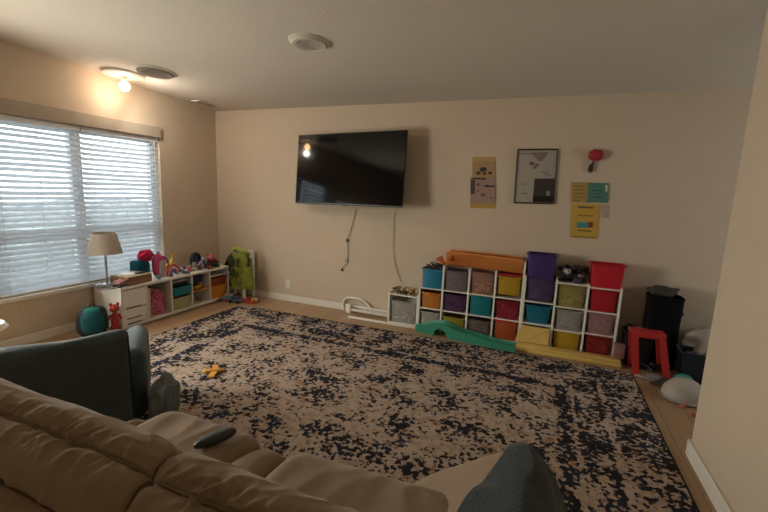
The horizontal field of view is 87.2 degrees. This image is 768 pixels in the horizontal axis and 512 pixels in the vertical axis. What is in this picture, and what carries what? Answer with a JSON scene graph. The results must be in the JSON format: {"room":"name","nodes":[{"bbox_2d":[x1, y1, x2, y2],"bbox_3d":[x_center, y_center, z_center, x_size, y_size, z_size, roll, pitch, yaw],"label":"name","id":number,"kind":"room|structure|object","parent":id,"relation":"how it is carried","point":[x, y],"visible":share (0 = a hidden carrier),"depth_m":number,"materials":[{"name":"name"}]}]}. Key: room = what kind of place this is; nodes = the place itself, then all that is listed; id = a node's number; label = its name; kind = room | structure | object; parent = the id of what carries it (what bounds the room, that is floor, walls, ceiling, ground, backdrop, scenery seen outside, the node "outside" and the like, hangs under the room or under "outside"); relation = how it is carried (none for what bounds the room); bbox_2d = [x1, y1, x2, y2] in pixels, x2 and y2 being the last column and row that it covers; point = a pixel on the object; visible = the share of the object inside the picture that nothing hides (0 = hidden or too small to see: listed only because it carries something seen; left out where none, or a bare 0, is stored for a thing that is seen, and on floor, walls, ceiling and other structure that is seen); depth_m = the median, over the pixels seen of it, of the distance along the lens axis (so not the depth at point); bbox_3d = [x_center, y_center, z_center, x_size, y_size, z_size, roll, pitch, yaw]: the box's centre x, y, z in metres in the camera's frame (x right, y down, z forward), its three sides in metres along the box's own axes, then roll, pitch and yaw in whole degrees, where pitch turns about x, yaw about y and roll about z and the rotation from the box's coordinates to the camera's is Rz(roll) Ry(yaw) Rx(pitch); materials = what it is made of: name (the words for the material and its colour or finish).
{"room":"living room","nodes":[
{"label":"living room","id":0,"kind":"room"},
{"bbox_2d":[0,40,218,341],"bbox_3d":[-3.811,-0.503,2.119,0.200,3.000,7.600,6,10,21],"label":"wall","id":1,"kind":"structure","parent":0,"point":[186,147],"depth_m":4.48,"materials":[{"name":"paint"}]},
{"bbox_2d":[20,301,30,314],"bbox_3d":[-3.213,0.468,3.621,0.009,0.116,0.072,6,10,21],"label":"wall outlet","id":2,"kind":"object","parent":1,"relation":"attached to","point":[25,306],"visible":1,"depth_m":3.62,"materials":[{"name":"plastic"}]},
{"bbox_2d":[0,322,75,347],"bbox_3d":[-3.773,0.946,2.302,0.014,0.085,7.584,6,10,21],"label":"baseboard","id":3,"kind":"structure","parent":1,"relation":"attached to","point":[26,339],"depth_m":3.73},
{"bbox_2d":[0,122,157,304],"bbox_3d":[-3.018,-0.487,4.097,0.225,1.590,1.700,6,10,21],"label":"window","id":4,"kind":"structure","parent":1,"relation":"in","point":[83,286],"depth_m":4.01,"materials":[{"name":"white plastic"}]},
{"bbox_2d":[0,114,90,297],"bbox_3d":[-3.134,-0.447,3.684,0.068,1.544,0.745,6,10,21],"label":"window blind","id":5,"kind":"object","parent":4,"relation":"attached to","point":[9,120],"visible":0.99,"depth_m":3.68,"materials":[{"name":"white"}]},
{"bbox_2d":[78,126,162,281],"bbox_3d":[-2.835,-0.553,4.424,0.068,1.544,0.845,6,10,21],"label":"window blind","id":6,"kind":"object","parent":4,"relation":"attached to","point":[86,131],"visible":0.83,"depth_m":4.37,"materials":[{"name":"white"}]},
{"bbox_2d":[0,97,160,137],"bbox_3d":[-2.954,-1.306,3.797,0.025,0.125,1.930,6,10,21],"label":"valance","id":7,"kind":"object","parent":1,"relation":"attached to","point":[7,106],"visible":1,"depth_m":3.81,"materials":[{"name":"wood"}]},
{"bbox_2d":[25,292,716,511],"bbox_3d":[-0.279,1.396,0.965,7.948,0.100,8.000,6,10,21],"label":"floor","id":8,"kind":"structure","parent":0,"point":[676,424],"depth_m":3.80,"materials":[{"name":"brown wood"}]},
{"bbox_2d":[76,303,108,336],"bbox_3d":[-2.789,0.615,3.857,0.266,0.334,0.239,-4,11,-36],"label":"backpack","id":9,"kind":"object","parent":8,"relation":"on","point":[90,320],"visible":0.92,"depth_m":3.78,"materials":[{"name":"fabric"}]},
{"bbox_2d":[108,302,122,329],"bbox_3d":[-2.660,0.610,3.990,0.130,0.313,0.073,-5,12,-38],"label":"plush toy","id":10,"kind":"object","parent":8,"relation":"on","point":[114,308],"visible":0.97,"depth_m":3.97,"materials":[{"name":"fabric"}]},
{"bbox_2d":[94,264,228,329],"bbox_3d":[-2.527,0.423,4.775,0.410,0.439,1.482,6,10,21],"label":"storage bench","id":11,"kind":"object","parent":8,"relation":"on","point":[133,299],"visible":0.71,"depth_m":4.29,"materials":[{"name":"white laminate"}]},
{"bbox_2d":[86,232,122,285],"bbox_3d":[-2.815,0.031,4.078,0.310,0.530,0.310,6,10,21],"label":"table lamp","id":12,"kind":"object","parent":11,"relation":"on","point":[104,244],"visible":0.96,"depth_m":3.97,"materials":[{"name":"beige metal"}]},
{"bbox_2d":[89,278,129,288],"bbox_3d":[-2.737,0.282,4.039,0.336,0.052,0.352,7,10,26],"label":"wire tray","id":13,"kind":"object","parent":11,"relation":"on","point":[92,285],"visible":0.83,"depth_m":3.99,"materials":[{"name":"metal"}]},
{"bbox_2d":[110,271,151,285],"bbox_3d":[-2.664,0.232,4.255,0.260,0.090,0.285,6,10,19],"label":"box","id":14,"kind":"object","parent":11,"relation":"on","point":[143,277],"visible":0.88,"depth_m":4.17,"materials":[{"name":"cardboard"}]},
{"bbox_2d":[129,260,149,271],"bbox_3d":[-2.700,0.144,4.466,0.172,0.200,0.168,4,9,13],"label":"tote bag","id":15,"kind":"object","parent":11,"relation":"on","point":[135,265],"visible":0.56,"depth_m":4.40,"materials":[{"name":"fabric"}]},
{"bbox_2d":[137,249,153,260],"bbox_3d":[-2.651,-0.004,4.486,0.126,0.139,0.180,6,10,21],"label":"plush toy","id":16,"kind":"object","parent":15,"relation":"on","point":[145,255],"visible":1,"depth_m":4.45,"materials":[{"name":"fabric"}]},
{"bbox_2d":[151,288,165,314],"bbox_3d":[-2.594,0.467,4.508,0.280,0.339,0.242,6,10,21],"label":"dress","id":17,"kind":"object","parent":11,"relation":"on","point":[158,305],"visible":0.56,"depth_m":4.46,"materials":[{"name":"pink fabric"}]},
{"bbox_2d":[152,251,168,275],"bbox_3d":[-2.537,0.086,4.567,0.121,0.291,0.146,7,10,26],"label":"backpack","id":18,"kind":"object","parent":11,"relation":"on","point":[158,261],"visible":0.91,"depth_m":4.52,"materials":[{"name":"fabric"}]},
{"bbox_2d":[166,264,179,275],"bbox_3d":[-2.438,0.151,4.661,0.023,0.118,0.233,4,9,9],"label":"rainbow","id":19,"kind":"object","parent":11,"relation":"on","point":[174,268],"visible":0.98,"depth_m":4.64,"materials":[{"name":"plastic"}]},
{"bbox_2d":[173,294,191,309],"bbox_3d":[-2.526,0.527,4.788,0.394,0.140,0.266,6,10,21],"label":"storage bin","id":20,"kind":"object","parent":11,"relation":"on","point":[181,301],"visible":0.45,"depth_m":4.73,"materials":[{"name":"fabric"}]},
{"bbox_2d":[172,283,192,295],"bbox_3d":[-2.492,0.383,4.754,0.384,0.100,0.267,6,10,21],"label":"storage bin","id":21,"kind":"object","parent":11,"relation":"in","point":[185,288],"visible":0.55,"depth_m":4.69,"materials":[{"name":"fabric"}]},
{"bbox_2d":[189,252,200,266],"bbox_3d":[-2.385,0.052,5.104,0.050,0.208,0.208,4,9,9],"label":"toy","id":22,"kind":"object","parent":11,"relation":"on","point":[196,256],"visible":0.67,"depth_m":5.08,"materials":[{"name":"plastic"}]},
{"bbox_2d":[193,274,203,287],"bbox_3d":[-2.442,0.308,5.028,0.284,0.150,0.262,6,10,21],"label":"storage bin","id":23,"kind":"object","parent":11,"relation":"on","point":[197,278],"visible":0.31,"depth_m":5.01,"materials":[{"name":"fabric"}]},
{"bbox_2d":[193,286,209,291],"bbox_3d":[-2.425,0.395,5.033,0.387,0.014,0.262,6,10,21],"label":"shelf","id":24,"kind":"object","parent":11,"relation":"attached to","point":[204,287],"depth_m":5.01,"materials":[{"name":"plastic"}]},
{"bbox_2d":[204,254,218,266],"bbox_3d":[-2.265,0.051,5.273,0.179,0.159,0.232,5,9,14],"label":"bunch","id":25,"kind":"object","parent":11,"relation":"on","point":[211,260],"visible":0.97,"depth_m":5.25,"materials":[{"name":"plastic"}]},
{"bbox_2d":[204,261,218,266],"bbox_3d":[-2.268,0.105,5.282,0.180,0.050,0.234,6,10,21],"label":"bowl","id":26,"kind":"object","parent":11,"relation":"on","point":[211,263],"depth_m":5.25,"materials":[{"name":"plastic"}]},
{"bbox_2d":[211,282,226,298],"bbox_3d":[-2.312,0.436,5.314,0.394,0.170,0.288,6,10,21],"label":"storage bin","id":27,"kind":"object","parent":11,"relation":"on","point":[218,290],"visible":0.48,"depth_m":5.24,"materials":[{"name":"fabric"}]},
{"bbox_2d":[211,274,226,285],"bbox_3d":[-2.306,0.300,5.293,0.394,0.095,0.288,6,10,21],"label":"storage bin","id":28,"kind":"object","parent":11,"relation":"in","point":[219,279],"visible":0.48,"depth_m":5.24,"materials":[{"name":"fabric"}]},
{"bbox_2d":[211,271,226,276],"bbox_3d":[-2.310,0.228,5.284,0.387,0.013,0.292,6,10,21],"label":"shelf","id":29,"kind":"object","parent":11,"relation":"attached to","point":[213,274],"depth_m":5.28,"materials":[{"name":"white laminate"}]},
{"bbox_2d":[229,250,254,298],"bbox_3d":[-1.966,0.237,5.455,0.360,0.640,0.238,6,10,21],"label":"clothes rack","id":30,"kind":"object","parent":8,"relation":"on","point":[252,256],"visible":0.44,"depth_m":5.46,"materials":[{"name":"white laminate"}]},
{"bbox_2d":[228,247,254,289],"bbox_3d":[-1.904,0.156,5.322,0.416,0.567,0.189,6,10,21],"label":"jacket","id":31,"kind":"object","parent":30,"relation":"hanging from","point":[241,270],"visible":1,"depth_m":5.27,"materials":[{"name":"fabric"}]},
{"bbox_2d":[240,296,259,303],"bbox_3d":[-1.803,0.565,5.269,0.340,0.064,0.140,4,9,13],"label":"toy playset","id":32,"kind":"object","parent":8,"relation":"on","point":[249,300],"visible":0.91,"depth_m":5.23,"materials":[{"name":"plastic"}]},
{"bbox_2d":[342,297,414,328],"bbox_3d":[-0.087,0.650,4.762,1.034,0.193,0.258,6,10,21],"label":"rail","id":33,"kind":"object","parent":8,"relation":"on","point":[349,309],"visible":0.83,"depth_m":4.85,"materials":[{"name":"white laminate"}]},
{"bbox_2d":[387,289,418,325],"bbox_3d":[0.249,0.592,4.634,0.355,0.375,0.219,6,10,21],"label":"shelf unit","id":34,"kind":"object","parent":8,"relation":"on","point":[397,301],"visible":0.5,"depth_m":4.69,"materials":[{"name":"white laminate"}]},
{"bbox_2d":[395,310,414,320],"bbox_3d":[0.246,0.624,4.637,0.315,0.250,0.206,6,10,21],"label":"storage bin","id":35,"kind":"object","parent":34,"relation":"on","point":[401,315],"visible":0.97,"depth_m":4.62,"materials":[{"name":"fabric"}]},
{"bbox_2d":[134,305,699,511],"bbox_3d":[-0.402,1.033,2.855,4.290,0.012,3.180,6,10,21],"label":"area rug","id":36,"kind":"object","parent":8,"relation":"on","point":[410,408],"visible":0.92,"depth_m":2.88,"materials":[{"name":"carpet"}]},
{"bbox_2d":[0,325,150,421],"bbox_3d":[-2.016,0.698,2.317,1.140,0.688,0.843,-3,10,-28],"label":"armchair","id":37,"kind":"object","parent":36,"relation":"on","point":[108,373],"visible":0.68,"depth_m":2.11,"materials":[{"name":"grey fabric"}]},
{"bbox_2d":[148,372,180,418],"bbox_3d":[-1.350,0.886,2.484,0.182,0.313,0.288,-3,11,-32],"label":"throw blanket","id":38,"kind":"object","parent":36,"relation":"on","point":[164,393],"visible":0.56,"depth_m":2.39,"materials":[{"name":"fabric"}]},
{"bbox_2d":[201,364,224,377],"bbox_3d":[-1.363,0.912,3.211,0.171,0.032,0.201,6,10,24],"label":"plane","id":39,"kind":"object","parent":36,"relation":"on","point":[215,369],"visible":1,"depth_m":3.19,"materials":[{"name":"plastic"}]},
{"bbox_2d":[0,378,502,511],"bbox_3d":[-0.431,0.801,1.226,1.797,0.955,0.998,6,10,21],"label":"sofa","id":40,"kind":"object","parent":36,"relation":"on","point":[56,455],"visible":0.98,"depth_m":0.85,"materials":[{"name":"brown"}]},
{"bbox_2d":[0,378,182,511],"bbox_3d":[-0.805,0.772,1.037,0.745,0.867,0.376,6,10,21],"label":"cushion","id":41,"kind":"object","parent":40,"relation":"on","point":[56,455],"depth_m":0.83,"materials":[{"name":"leather"}]},
{"bbox_2d":[125,411,260,511],"bbox_3d":[-0.807,0.941,1.429,0.490,0.535,0.621,6,10,21],"label":"seat cushion","id":42,"kind":"object","parent":40,"relation":"on","point":[181,429],"depth_m":1.51,"materials":[{"name":"leather"}]},
{"bbox_2d":[193,427,236,448],"bbox_3d":[-0.610,0.659,1.461,0.052,0.036,0.156,11,12,43],"label":"remote control","id":43,"kind":"object","parent":40,"relation":"on","point":[216,437],"visible":1,"depth_m":1.45,"materials":[{"name":"plastic"}]},
{"bbox_2d":[126,452,358,511],"bbox_3d":[-0.132,0.852,0.779,0.705,0.867,0.376,6,10,21],"label":"cushion","id":44,"kind":"object","parent":40,"relation":"on","point":[185,482],"depth_m":0.74,"materials":[{"name":"leather"}]},
{"bbox_2d":[231,449,284,477],"bbox_3d":[-0.515,0.976,1.289,0.160,0.543,0.571,6,10,21],"label":"seat cushion","id":45,"kind":"object","parent":40,"relation":"on","point":[260,462],"depth_m":1.38,"materials":[{"name":"leather"}]},
{"bbox_2d":[265,454,448,511],"bbox_3d":[-0.122,1.008,1.157,0.670,0.546,0.611,6,10,21],"label":"seat cushion","id":46,"kind":"object","parent":40,"relation":"on","point":[343,485],"depth_m":1.27,"materials":[{"name":"leather"}]},
{"bbox_2d":[457,442,566,511],"bbox_3d":[0.371,0.951,1.218,0.355,0.671,0.508,6,10,21],"label":"pillow","id":47,"kind":"object","parent":40,"relation":"on","point":[520,480],"visible":1,"depth_m":1.14,"materials":[{"name":"fabric"}]},
{"bbox_2d":[415,320,516,352],"bbox_3d":[0.838,0.800,4.193,1.060,0.148,0.144,7,10,29],"label":"slide","id":48,"kind":"object","parent":8,"relation":"on","point":[452,331],"visible":0.99,"depth_m":4.17,"materials":[{"name":"plastic"}]},
{"bbox_2d":[417,259,526,342],"bbox_3d":[0.924,0.421,4.337,1.080,0.860,0.219,6,10,21],"label":"shelf unit","id":49,"kind":"object","parent":8,"relation":"on","point":[471,275],"visible":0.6,"depth_m":4.33,"materials":[{"name":"white laminate"}]},
{"bbox_2d":[421,289,440,308],"bbox_3d":[0.545,0.473,4.498,0.230,0.175,0.218,6,10,21],"label":"storage bin","id":50,"kind":"object","parent":49,"relation":"on","point":[430,298],"visible":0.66,"depth_m":4.42,"materials":[{"name":"fabric"}]},
{"bbox_2d":[423,312,438,320],"bbox_3d":[0.536,0.690,4.532,0.230,0.175,0.218,6,10,21],"label":"storage bin","id":51,"kind":"object","parent":49,"relation":"on","point":[429,316],"visible":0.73,"depth_m":4.50,"materials":[{"name":"fabric"}]},
{"bbox_2d":[421,265,442,288],"bbox_3d":[0.553,0.234,4.455,0.249,0.210,0.210,6,10,21],"label":"storage bin","id":52,"kind":"object","parent":49,"relation":"on","point":[432,278],"visible":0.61,"depth_m":4.37,"materials":[{"name":"fabric"}]},
{"bbox_2d":[442,312,465,328],"bbox_3d":[0.780,0.725,4.439,0.253,0.155,0.215,6,10,21],"label":"storage bin","id":53,"kind":"object","parent":49,"relation":"on","point":[457,319],"visible":0.52,"depth_m":4.36,"materials":[{"name":"fabric"}]},
{"bbox_2d":[444,291,466,312],"bbox_3d":[0.789,0.493,4.402,0.253,0.185,0.215,6,10,21],"label":"storage bin","id":54,"kind":"object","parent":49,"relation":"on","point":[456,302],"visible":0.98,"depth_m":4.32,"materials":[{"name":"fabric"}]},
{"bbox_2d":[448,279,465,288],"bbox_3d":[0.799,0.256,4.364,0.253,0.215,0.215,6,10,21],"label":"storage bin","id":55,"kind":"object","parent":49,"relation":"on","point":[457,284],"visible":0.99,"depth_m":4.33,"materials":[{"name":"fabric"}]},
{"bbox_2d":[471,321,487,332],"bbox_3d":[1.031,0.746,4.340,0.245,0.165,0.216,6,10,21],"label":"storage bin","id":56,"kind":"object","parent":49,"relation":"on","point":[482,327],"visible":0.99,"depth_m":4.31,"materials":[{"name":"fabric"}]},
{"bbox_2d":[469,295,492,315],"bbox_3d":[1.041,0.509,4.302,0.245,0.205,0.216,6,10,21],"label":"storage bin","id":57,"kind":"object","parent":49,"relation":"on","point":[479,305],"visible":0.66,"depth_m":4.22,"materials":[{"name":"fabric"}]},
{"bbox_2d":[474,282,491,292],"bbox_3d":[1.051,0.275,4.265,0.245,0.230,0.216,6,10,21],"label":"storage bin","id":58,"kind":"object","parent":49,"relation":"on","point":[483,286],"visible":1,"depth_m":4.24,"materials":[{"name":"fabric"}]},
{"bbox_2d":[446,249,524,273],"bbox_3d":[1.050,0.053,4.224,0.782,0.159,0.220,6,10,21],"label":"tray","id":59,"kind":"object","parent":49,"relation":"on","point":[490,261],"visible":1,"depth_m":4.16,"materials":[{"name":"plastic"}]},
{"bbox_2d":[494,319,517,340],"bbox_3d":[1.280,0.752,4.240,0.246,0.205,0.216,6,10,21],"label":"storage bin","id":60,"kind":"object","parent":49,"relation":"on","point":[506,330],"visible":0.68,"depth_m":4.15,"materials":[{"name":"fabric"}]},
{"bbox_2d":[499,304,516,316],"bbox_3d":[1.289,0.542,4.207,0.246,0.190,0.216,6,10,21],"label":"storage bin","id":61,"kind":"object","parent":49,"relation":"on","point":[507,310],"visible":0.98,"depth_m":4.18,"materials":[{"name":"fabric"}]},
{"bbox_2d":[497,275,522,295],"bbox_3d":[1.299,0.290,4.167,0.246,0.190,0.216,6,10,21],"label":"storage bin","id":62,"kind":"object","parent":49,"relation":"on","point":[507,285],"visible":0.74,"depth_m":4.08,"materials":[{"name":"fabric"}]},
{"bbox_2d":[498,271,522,277],"bbox_3d":[1.300,0.184,4.138,0.230,0.022,0.186,6,10,21],"label":"lid","id":63,"kind":"object","parent":62,"relation":"on","point":[502,273],"visible":0.88,"depth_m":4.08,"materials":[{"name":"plastic"}]},
{"bbox_2d":[515,325,621,367],"bbox_3d":[1.734,0.849,3.845,0.935,0.235,0.143,6,10,20],"label":"mat","id":64,"kind":"object","parent":8,"relation":"on","point":[530,334],"visible":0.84,"depth_m":3.88,"materials":[{"name":"yellow plastic"}]},
{"bbox_2d":[612,342,625,359],"bbox_3d":[2.158,0.872,3.713,0.094,0.140,0.074,5,10,18],"label":"clear container","id":65,"kind":"object","parent":64,"relation":"on","point":[618,350],"visible":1,"depth_m":3.68,"materials":[{"name":"plastic"}]},
{"bbox_2d":[519,272,622,355],"bbox_3d":[1.819,0.578,3.998,0.855,0.730,0.219,6,10,21],"label":"shelf unit","id":66,"kind":"object","parent":8,"relation":"on","point":[556,287],"visible":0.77,"depth_m":4.01,"materials":[{"name":"white laminate"}]},
{"bbox_2d":[524,302,552,324],"bbox_3d":[1.563,0.573,4.101,0.265,0.185,0.214,6,10,21],"label":"storage bin","id":67,"kind":"object","parent":66,"relation":"on","point":[539,314],"visible":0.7,"depth_m":4.02,"materials":[{"name":"fabric"}]},
{"bbox_2d":[530,289,549,299],"bbox_3d":[1.573,0.326,4.061,0.265,0.235,0.214,6,10,21],"label":"storage bin","id":68,"kind":"object","parent":66,"relation":"on","point":[536,293],"visible":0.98,"depth_m":4.03,"materials":[{"name":"fabric"}]},
{"bbox_2d":[527,251,557,279],"bbox_3d":[1.571,0.091,4.029,0.289,0.235,0.218,6,10,21],"label":"storage bin","id":69,"kind":"object","parent":66,"relation":"on","point":[542,265],"visible":1,"depth_m":3.94,"materials":[{"name":"fabric"}]},
{"bbox_2d":[553,330,581,350],"bbox_3d":[1.817,0.819,4.034,0.257,0.180,0.215,6,10,21],"label":"storage bin","id":70,"kind":"object","parent":66,"relation":"on","point":[565,340],"visible":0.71,"depth_m":3.95,"materials":[{"name":"fabric"}]},
{"bbox_2d":[557,316,577,327],"bbox_3d":[1.825,0.614,4.001,0.257,0.205,0.215,6,10,21],"label":"storage bin","id":71,"kind":"object","parent":66,"relation":"on","point":[570,321],"visible":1,"depth_m":3.96,"materials":[{"name":"fabric"}]},
{"bbox_2d":[560,292,580,303],"bbox_3d":[1.835,0.378,3.963,0.257,0.215,0.215,6,10,21],"label":"storage bin","id":72,"kind":"object","parent":66,"relation":"on","point":[572,298],"visible":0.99,"depth_m":3.94,"materials":[{"name":"fabric"}]},
{"bbox_2d":[586,338,606,351],"bbox_3d":[2.072,0.840,3.933,0.249,0.190,0.216,6,10,21],"label":"storage bin","id":73,"kind":"object","parent":66,"relation":"on","point":[601,345],"visible":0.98,"depth_m":3.90,"materials":[{"name":"fabric"}]},
{"bbox_2d":[588,318,610,331],"bbox_3d":[2.080,0.633,3.901,0.249,0.200,0.216,6,10,21],"label":"storage bin","id":74,"kind":"object","parent":66,"relation":"on","point":[603,324],"visible":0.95,"depth_m":3.87,"materials":[{"name":"fabric"}]},
{"bbox_2d":[588,288,619,312],"bbox_3d":[2.089,0.409,3.865,0.249,0.215,0.216,6,10,21],"label":"storage bin","id":75,"kind":"object","parent":66,"relation":"on","point":[600,300],"visible":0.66,"depth_m":3.78,"materials":[{"name":"fabric"}]},
{"bbox_2d":[589,261,626,289],"bbox_3d":[2.100,0.181,3.817,0.299,0.220,0.218,6,10,21],"label":"storage bin","id":76,"kind":"object","parent":66,"relation":"on","point":[609,275],"visible":0.98,"depth_m":3.74,"materials":[{"name":"fabric"}]},
{"bbox_2d":[621,326,652,368],"bbox_3d":[2.340,0.847,3.745,0.244,0.320,0.211,6,10,21],"label":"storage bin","id":77,"kind":"object","parent":8,"relation":"on","point":[645,344],"visible":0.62,"depth_m":3.66,"materials":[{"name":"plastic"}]},
{"bbox_2d":[634,372,662,380],"bbox_3d":[2.262,1.025,3.454,0.220,0.056,0.086,9,11,36],"label":"slipper","id":78,"kind":"object","parent":8,"relation":"on","point":[649,376],"visible":0.93,"depth_m":3.42,"materials":[{"name":"fabric"}]},
{"bbox_2d":[628,326,670,377],"bbox_3d":[2.324,0.845,3.545,0.328,0.385,0.242,6,10,21],"label":"step stool","id":79,"kind":"object","parent":8,"relation":"on","point":[634,333],"visible":0.98,"depth_m":3.50,"materials":[{"name":"plastic"}]},
{"bbox_2d":[650,378,670,385],"bbox_3d":[2.316,1.044,3.348,0.220,0.056,0.086,2,9,-4],"label":"slipper","id":80,"kind":"object","parent":8,"relation":"on","point":[661,381],"visible":0.47,"depth_m":3.33,"materials":[{"name":"fabric"}]},
{"bbox_2d":[642,292,685,370],"bbox_3d":[2.548,0.686,3.709,0.307,0.665,0.248,6,10,19],"label":"hamper","id":81,"kind":"object","parent":8,"relation":"on","point":[664,314],"visible":0.7,"depth_m":3.60,"materials":[{"name":"fabric"}]},
{"bbox_2d":[646,285,679,297],"bbox_3d":[2.527,0.320,3.661,0.250,0.092,0.188,6,10,21],"label":"cloth","id":82,"kind":"object","parent":81,"relation":"on","point":[657,290],"visible":1,"depth_m":3.60,"materials":[{"name":"fabric"}]},
{"bbox_2d":[658,377,700,407],"bbox_3d":[2.328,1.025,3.123,0.330,0.160,0.316,3,9,6],"label":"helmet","id":83,"kind":"object","parent":8,"relation":"on","point":[678,390],"visible":0.88,"depth_m":3.05,"materials":[{"name":"plastic"}]},
{"bbox_2d":[676,344,705,384],"bbox_3d":[2.710,0.944,3.392,0.424,0.270,0.212,7,10,26],"label":"tub","id":84,"kind":"object","parent":8,"relation":"on","point":[690,364],"visible":0.42,"depth_m":3.36,"materials":[{"name":"plastic"}]},
{"bbox_2d":[675,326,710,362],"bbox_3d":[2.897,0.847,3.518,0.544,0.433,0.329,6,10,21],"label":"plastic bag","id":85,"kind":"object","parent":8,"relation":"on","point":[699,338],"visible":0.16,"depth_m":3.48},
{"bbox_2d":[0,0,767,110],"bbox_3d":[-0.167,-1.347,0.528,7.948,0.550,8.000,6,10,21],"label":"ceiling","id":86,"kind":"structure","parent":0,"point":[232,55],"depth_m":2.92,"materials":[{"name":"paint"}]},
{"bbox_2d":[101,67,145,90],"bbox_3d":[-2.577,-1.726,4.003,0.376,0.175,0.376,6,10,21],"label":"ceiling light","id":87,"kind":"object","parent":86,"relation":"attached to","point":[119,73],"visible":0.99,"depth_m":3.96,"materials":[{"name":"beige"}]},
{"bbox_2d":[132,64,176,78],"bbox_3d":[-2.188,-1.752,3.857,0.379,0.043,0.378,7,10,26],"label":"ceiling vent","id":88,"kind":"object","parent":86,"relation":"in","point":[152,71],"visible":1,"depth_m":3.80,"materials":[{"name":"paint"}]},
{"bbox_2d":[191,100,220,106],"bbox_3d":[-2.198,-1.883,4.992,0.140,0.018,0.340,6,10,21],"label":"ceiling vent","id":89,"kind":"object","parent":86,"relation":"in","point":[196,101],"visible":1,"depth_m":4.95,"materials":[{"name":"plastic"}]},
{"bbox_2d":[288,33,329,51],"bbox_3d":[-0.548,-1.553,2.948,0.299,0.040,0.299,7,10,26],"label":"smoke detector","id":90,"kind":"object","parent":86,"relation":"in","point":[310,42],"visible":1,"depth_m":2.90,"materials":[{"name":"plastic"}]},
{"bbox_2d":[215,88,752,354],"bbox_3d":[1.215,-0.494,4.307,7.948,2.700,0.150,6,10,21],"label":"wall","id":91,"kind":"structure","parent":0,"point":[670,162],"depth_m":4.18,"materials":[{"name":"paint"}]},
{"bbox_2d":[295,130,407,207],"bbox_3d":[-0.400,-1.000,4.675,1.451,0.844,0.184,7,10,26],"label":"television","id":92,"kind":"object","parent":91,"relation":"attached to","point":[357,168],"visible":1,"depth_m":4.59,"materials":[{"name":"black plastic"}]},
{"bbox_2d":[229,287,677,363],"bbox_3d":[1.132,0.806,4.437,7.548,0.085,0.014,6,10,21],"label":"baseboard","id":93,"kind":"structure","parent":91,"relation":"attached to","point":[310,301],"depth_m":5.29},
{"bbox_2d":[470,177,494,208],"bbox_3d":[1.041,-0.667,4.263,0.275,0.331,0.010,6,10,21],"label":"poster","id":94,"kind":"object","parent":91,"relation":"attached to","point":[482,189],"visible":1,"depth_m":4.26,"materials":[{"name":"paper"}]},
{"bbox_2d":[472,157,495,176],"bbox_3d":[1.045,-0.928,4.227,0.250,0.214,0.007,6,10,21],"label":"paper","id":95,"kind":"object","parent":91,"relation":"attached to","point":[481,166],"visible":1,"depth_m":4.23,"materials":[{"name":"paper"}]},
{"bbox_2d":[513,149,558,203],"bbox_3d":[1.523,-0.795,4.046,0.402,0.547,0.019,6,10,21],"label":"framed poster","id":96,"kind":"object","parent":91,"relation":"attached to","point":[536,169],"visible":1,"depth_m":4.05,"materials":[{"name":"paper"}]},
{"bbox_2d":[531,152,548,160],"bbox_3d":[1.546,-0.988,4.011,0.167,0.086,0.002,6,10,21],"label":"art","id":97,"kind":"object","parent":96,"relation":"on","point":[535,156],"depth_m":4.01,"materials":[{"name":"paper"}]},
{"bbox_2d":[533,178,554,202],"bbox_3d":[1.600,-0.655,4.035,0.197,0.242,0.006,6,10,21],"label":"photo","id":98,"kind":"object","parent":96,"relation":"attached to","point":[543,188],"depth_m":4.03,"materials":[{"name":"paper"}]},
{"bbox_2d":[570,182,589,202],"bbox_3d":[1.912,-0.617,3.923,0.184,0.200,0.005,6,10,21],"label":"note","id":99,"kind":"object","parent":91,"relation":"attached to","point":[579,190],"visible":1,"depth_m":3.92,"materials":[{"name":"paper"}]},
{"bbox_2d":[570,203,599,238],"bbox_3d":[1.958,-0.341,3.941,0.265,0.334,0.006,6,10,21],"label":"poster","id":100,"kind":"object","parent":91,"relation":"attached to","point":[584,217],"visible":1,"depth_m":3.94,"materials":[{"name":"paper"}]},
{"bbox_2d":[577,222,592,227],"bbox_3d":[1.961,-0.304,3.943,0.141,0.061,0.004,6,10,21],"label":"picture","id":101,"kind":"object","parent":100,"relation":"on","point":[579,224],"depth_m":3.94,"materials":[{"name":"paper"}]},
{"bbox_2d":[588,149,603,172],"bbox_3d":[1.996,-0.901,3.816,0.136,0.222,0.072,6,10,21],"label":"ornament","id":102,"kind":"object","parent":91,"relation":"attached to","point":[594,155],"visible":1,"depth_m":3.79,"materials":[{"name":"plastic"}]},
{"bbox_2d":[588,183,608,202],"bbox_3d":[2.050,-0.605,3.862,0.187,0.189,0.006,6,10,21],"label":"card","id":103,"kind":"object","parent":91,"relation":"attached to","point":[597,192],"visible":1,"depth_m":3.86,"materials":[{"name":"paper"}]},
{"bbox_2d":[602,204,609,217],"bbox_3d":[2.124,-0.430,3.865,0.069,0.128,0.003,6,10,21],"label":"note","id":104,"kind":"object","parent":91,"relation":"attached to","point":[605,207],"visible":1,"depth_m":3.86,"materials":[{"name":"paper"}]},
{"bbox_2d":[691,6,767,511],"bbox_3d":[0.848,0.115,-0.571,0.133,3.000,5.950,6,10,21],"label":"wall partition","id":105,"kind":"structure","parent":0,"point":[730,435],"depth_m":1.97,"materials":[{"name":"paint"}]},
{"bbox_2d":[685,439,732,511],"bbox_3d":[0.792,1.545,-0.335,0.165,0.100,5.966,6,10,21],"label":"baseboard","id":106,"kind":"structure","parent":105,"relation":"attached to","point":[717,498],"depth_m":2.12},
{"label":"outside","id":107,"kind":"structure","parent":0,"visible":0},
{"bbox_3d":[-8.454,0.644,6.768,11.552,0.100,22.000,6,10,21],"label":"ground","id":108,"kind":"structure","parent":107,"visible":0},
{"bbox_2d":[0,200,150,285],"bbox_3d":[-7.480,-0.055,6.275,1.936,1.842,18.013,6,10,21],"label":"hedge","id":109,"kind":"object","parent":108,"relation":"on","point":[44,200],"visible":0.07,"depth_m":7.79,"materials":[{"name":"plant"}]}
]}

